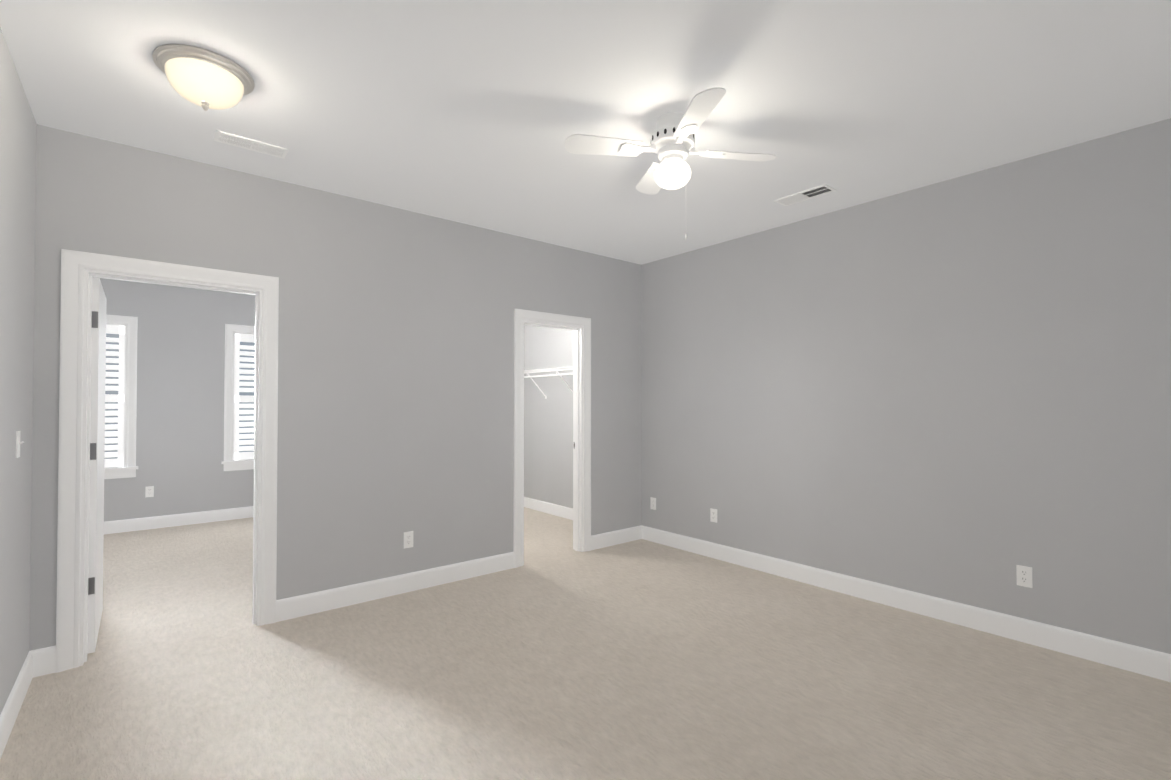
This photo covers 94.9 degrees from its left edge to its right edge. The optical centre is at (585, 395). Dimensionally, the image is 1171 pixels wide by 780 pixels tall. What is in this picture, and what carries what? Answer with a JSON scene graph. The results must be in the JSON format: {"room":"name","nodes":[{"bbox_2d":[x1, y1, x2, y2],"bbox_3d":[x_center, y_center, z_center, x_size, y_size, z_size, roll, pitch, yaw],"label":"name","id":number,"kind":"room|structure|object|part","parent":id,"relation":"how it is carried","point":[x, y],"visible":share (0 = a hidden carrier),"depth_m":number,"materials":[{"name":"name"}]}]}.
{"room":"empty bedroom","nodes":[
{"label":"empty bedroom","id":0,"kind":"room"},
{"bbox_2d":[0,27,36,714],"bbox_3d":[-1.426,-0.008,0.982,0.120,2.740,4.500,1,-1,-40],"label":"wall","id":1,"kind":"structure","parent":0,"point":[18,134],"depth_m":2.29,"materials":[{"name":"grey paint"}]},
{"bbox_2d":[16,431,23,457],"bbox_3d":[-2.460,0.211,2.342,0.021,0.115,0.070,1,-1,-40],"label":"light switch","id":2,"kind":"object","parent":1,"relation":"attached to","point":[18,442],"visible":1,"depth_m":2.33,"materials":[{"name":"white plastic"}]},
{"bbox_2d":[0,648,43,758],"bbox_3d":[-1.378,1.297,1.023,0.030,0.131,4.230,1,-1,-40],"label":"baseboard","id":3,"kind":"structure","parent":1,"relation":"attached to","point":[33,666],"depth_m":2.36,"materials":[{"name":"white paint"}]},
{"bbox_2d":[100,278,254,521],"bbox_3d":[-4.513,0.061,5.992,3.740,2.740,0.120,1,-1,-40],"label":"wall","id":4,"kind":"structure","parent":0,"point":[180,396],"depth_m":5.93,"materials":[{"name":"grey paint"}]},
{"bbox_2d":[104,314,137,478],"bbox_3d":[-5.093,0.008,5.486,0.830,1.698,0.165,1,-1,-40],"label":"window","id":5,"kind":"structure","parent":4,"relation":"in","point":[130,467],"depth_m":5.66,"materials":[{"name":"white paint"}]},
{"bbox_3d":[-5.126,-0.005,5.525,0.510,1.380,0.004,1,-1,-40],"label":"glass","id":6,"kind":"part","parent":5,"relation":"part of","materials":[{"name":"clear glass"}]},
{"bbox_2d":[104,325,124,467],"bbox_3d":[-5.079,0.002,5.469,0.586,1.479,0.085,1,-1,-40],"label":"shutter","id":7,"kind":"object","parent":5,"relation":"attached to","point":[119,397],"visible":0.25,"depth_m":5.61,"materials":[{"name":"white wood"}]},
{"bbox_2d":[145,486,153,496],"bbox_3d":[-4.673,1.028,5.764,0.070,0.115,0.008,1,-1,-40],"label":"outlet","id":8,"kind":"object","parent":4,"relation":"attached to","point":[149,491],"visible":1,"depth_m":5.76,"materials":[{"name":"white plastic"}]},
{"bbox_2d":[104,506,252,534],"bbox_3d":[-4.467,1.365,5.926,3.450,0.131,0.014,1,-1,-40],"label":"baseboard","id":9,"kind":"structure","parent":4,"relation":"attached to","point":[137,524],"depth_m":5.89,"materials":[{"name":"white paint"}]},
{"bbox_2d":[222,324,254,470],"bbox_3d":[-3.886,0.022,6.482,0.830,1.698,0.165,1,-1,-40],"label":"window","id":10,"kind":"structure","parent":4,"relation":"in","point":[229,462],"depth_m":6.24,"materials":[{"name":"white paint"}]},
{"bbox_2d":[234,334,254,459],"bbox_3d":[-3.872,0.015,6.465,0.586,1.479,0.085,1,-1,-40],"label":"shutter","id":11,"kind":"object","parent":10,"relation":"attached to","point":[239,338],"visible":0.31,"depth_m":6.34,"materials":[{"name":"white wood"}]},
{"bbox_3d":[-3.919,0.009,6.522,0.510,1.380,0.004,1,-1,-40],"label":"glass","id":12,"kind":"part","parent":10,"relation":"part of","materials":[{"name":"clear glass"}]},
{"bbox_2d":[29,124,641,650],"bbox_3d":[-1.125,0.035,4.070,4.276,2.740,0.120,1,-1,-40],"label":"wall","id":13,"kind":"structure","parent":0,"point":[395,374],"depth_m":3.67,"materials":[{"name":"grey paint"}]},
{"bbox_2d":[87,277,106,653],"bbox_3d":[-2.907,0.372,3.146,0.107,2.016,0.800,1,-1,-40],"label":"door","id":14,"kind":"structure","parent":13,"relation":"in","point":[97,437],"depth_m":2.91,"materials":[{"name":"white paint"}]},
{"bbox_3d":[-2.644,0.303,2.877,0.038,1.519,0.048,1,-1,-40],"label":"door hinges","id":15,"kind":"part","parent":14,"relation":"part of","materials":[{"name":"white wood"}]},
{"bbox_2d":[56,249,278,672],"bbox_3d":[-2.327,0.326,3.074,0.970,2.130,0.162,1,-1,-40],"label":"door frame","id":16,"kind":"structure","parent":13,"relation":"attached to","point":[80,270],"depth_m":2.82,"materials":[{"name":"white paint"}]},
{"bbox_2d":[276,552,513,621],"bbox_3d":[-1.249,1.337,3.862,1.715,0.131,0.014,1,-1,-40],"label":"baseboard","id":17,"kind":"structure","parent":13,"relation":"attached to","point":[316,602],"depth_m":3.74,"materials":[{"name":"white paint"}]},
{"bbox_2d":[404,531,412,548],"bbox_3d":[-1.268,1.032,3.855,0.070,0.115,0.008,1,-1,-40],"label":"electrical outlet","id":18,"kind":"object","parent":13,"relation":"attached to","point":[408,539],"visible":1,"depth_m":3.85,"materials":[{"name":"white plastic"}]},
{"bbox_2d":[513,308,590,567],"bbox_3d":[-0.314,0.349,4.735,0.820,2.130,0.162,1,-1,-40],"label":"door frame","id":19,"kind":"structure","parent":13,"relation":"attached to","point":[580,327],"depth_m":4.88,"materials":[{"name":"white paint"}]},
{"bbox_2d":[591,526,639,549],"bbox_3d":[0.299,1.354,5.141,0.660,0.131,0.014,1,-1,-40],"label":"baseboard","id":20,"kind":"structure","parent":13,"relation":"attached to","point":[602,540],"depth_m":5.12,"materials":[{"name":"white paint"}]},
{"bbox_2d":[0,507,1170,779],"bbox_3d":[-1.276,1.426,3.447,5.516,0.060,8.140,1,-1,-40],"label":"floor","id":21,"kind":"structure","parent":0,"point":[556,657],"depth_m":2.56,"materials":[{"name":"carpet"}]},
{"bbox_2d":[0,0,1170,264],"bbox_3d":[-1.276,-1.383,3.485,5.516,0.080,8.140,1,-1,-40],"label":"ceiling","id":22,"kind":"structure","parent":0,"point":[474,112],"depth_m":2.42,"materials":[{"name":"white paint"}]},
{"bbox_2d":[152,44,253,110],"bbox_3d":[-1.591,-1.276,2.251,0.348,0.168,0.348,1,-1,-40],"label":"dome ceiling light","id":23,"kind":"object","parent":22,"relation":"attached to","point":[205,79],"visible":1,"depth_m":2.17,"materials":[{"name":"white glass"}]},
{"bbox_3d":[-1.591,-1.278,2.251,0.272,0.104,0.272,1,-1,-40],"label":"glass","id":24,"kind":"part","parent":23,"relation":"part of","materials":[{"name":"white glass"}]},
{"bbox_2d":[213,130,288,158],"bbox_3d":[-1.793,-1.348,2.889,0.330,0.011,0.130,1,-1,-40],"label":"ceiling vent","id":25,"kind":"object","parent":22,"relation":"in","point":[248,143],"visible":1,"depth_m":2.88,"materials":[{"name":"white metal"}]},
{"bbox_2d":[565,87,775,238],"bbox_3d":[0.429,-1.063,2.645,0.801,0.584,0.801,-1,-1,36],"label":"ceiling fan","id":26,"kind":"object","parent":22,"relation":"hanging from","point":[672,140],"visible":1,"depth_m":2.58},
{"bbox_3d":[0.429,-1.088,2.645,0.180,0.133,0.180,1,-1,-40],"label":"globe","id":27,"kind":"part","parent":26,"relation":"part of"},
{"bbox_3d":[0.429,-1.257,2.647,0.212,0.196,0.212,1,-1,-40],"label":"motor","id":28,"kind":"part","parent":26,"relation":"part of","materials":[{"name":"white metal"}]},
{"bbox_2d":[774,184,836,205],"bbox_3d":[1.464,-1.338,3.594,0.150,0.009,0.360,1,-1,-40],"label":"ceiling vent","id":29,"kind":"object","parent":22,"relation":"in","point":[814,192],"visible":1,"depth_m":3.58,"materials":[{"name":"white metal"}]},
{"bbox_2d":[524,118,1170,653],"bbox_3d":[1.155,0.044,4.760,0.120,2.740,7.040,1,-1,-40],"label":"wall","id":30,"kind":"structure","parent":0,"point":[958,390],"depth_m":3.37,"materials":[{"name":"grey paint"}]},
{"bbox_2d":[524,497,572,519],"bbox_3d":[-0.291,1.371,6.388,0.014,0.131,2.420,1,-1,-40],"label":"baseboard","id":31,"kind":"structure","parent":30,"relation":"attached to","point":[552,509],"depth_m":6.54,"materials":[{"name":"white paint"}]},
{"bbox_2d":[524,366,572,398],"bbox_3d":[-0.405,-0.139,6.314,0.309,0.339,2.383,1,-1,-40],"label":"wire closet shelf","id":32,"kind":"object","parent":30,"relation":"attached to","point":[548,370],"visible":0.44,"depth_m":6.18,"materials":[{"name":"white metal"}]},
{"bbox_2d":[650,497,655,509],"bbox_3d":[0.660,1.051,5.245,0.008,0.115,0.070,1,-1,-40],"label":"electrical outlet","id":33,"kind":"object","parent":30,"relation":"attached to","point":[652,503],"visible":1,"depth_m":5.24,"materials":[{"name":"white plastic"}]},
{"bbox_2d":[710,508,716,522],"bbox_3d":[1.119,1.043,4.690,0.008,0.115,0.070,1,-1,-40],"label":"electrical outlet","id":34,"kind":"object","parent":30,"relation":"attached to","point":[713,515],"visible":1,"depth_m":4.69,"materials":[{"name":"white plastic"}]},
{"bbox_2d":[640,525,1170,681],"bbox_3d":[1.903,1.335,3.731,0.014,0.131,4.230,1,-1,-40],"label":"baseboard","id":35,"kind":"structure","parent":30,"relation":"attached to","point":[1042,635],"depth_m":3.31,"materials":[{"name":"white paint"}]},
{"bbox_2d":[1016,565,1032,587],"bbox_3d":[2.481,1.021,3.040,0.008,0.115,0.070,1,-1,-40],"label":"electrical outlet","id":36,"kind":"object","parent":30,"relation":"attached to","point":[1024,576],"visible":1,"depth_m":3.04,"materials":[{"name":"white plastic"}]}
]}

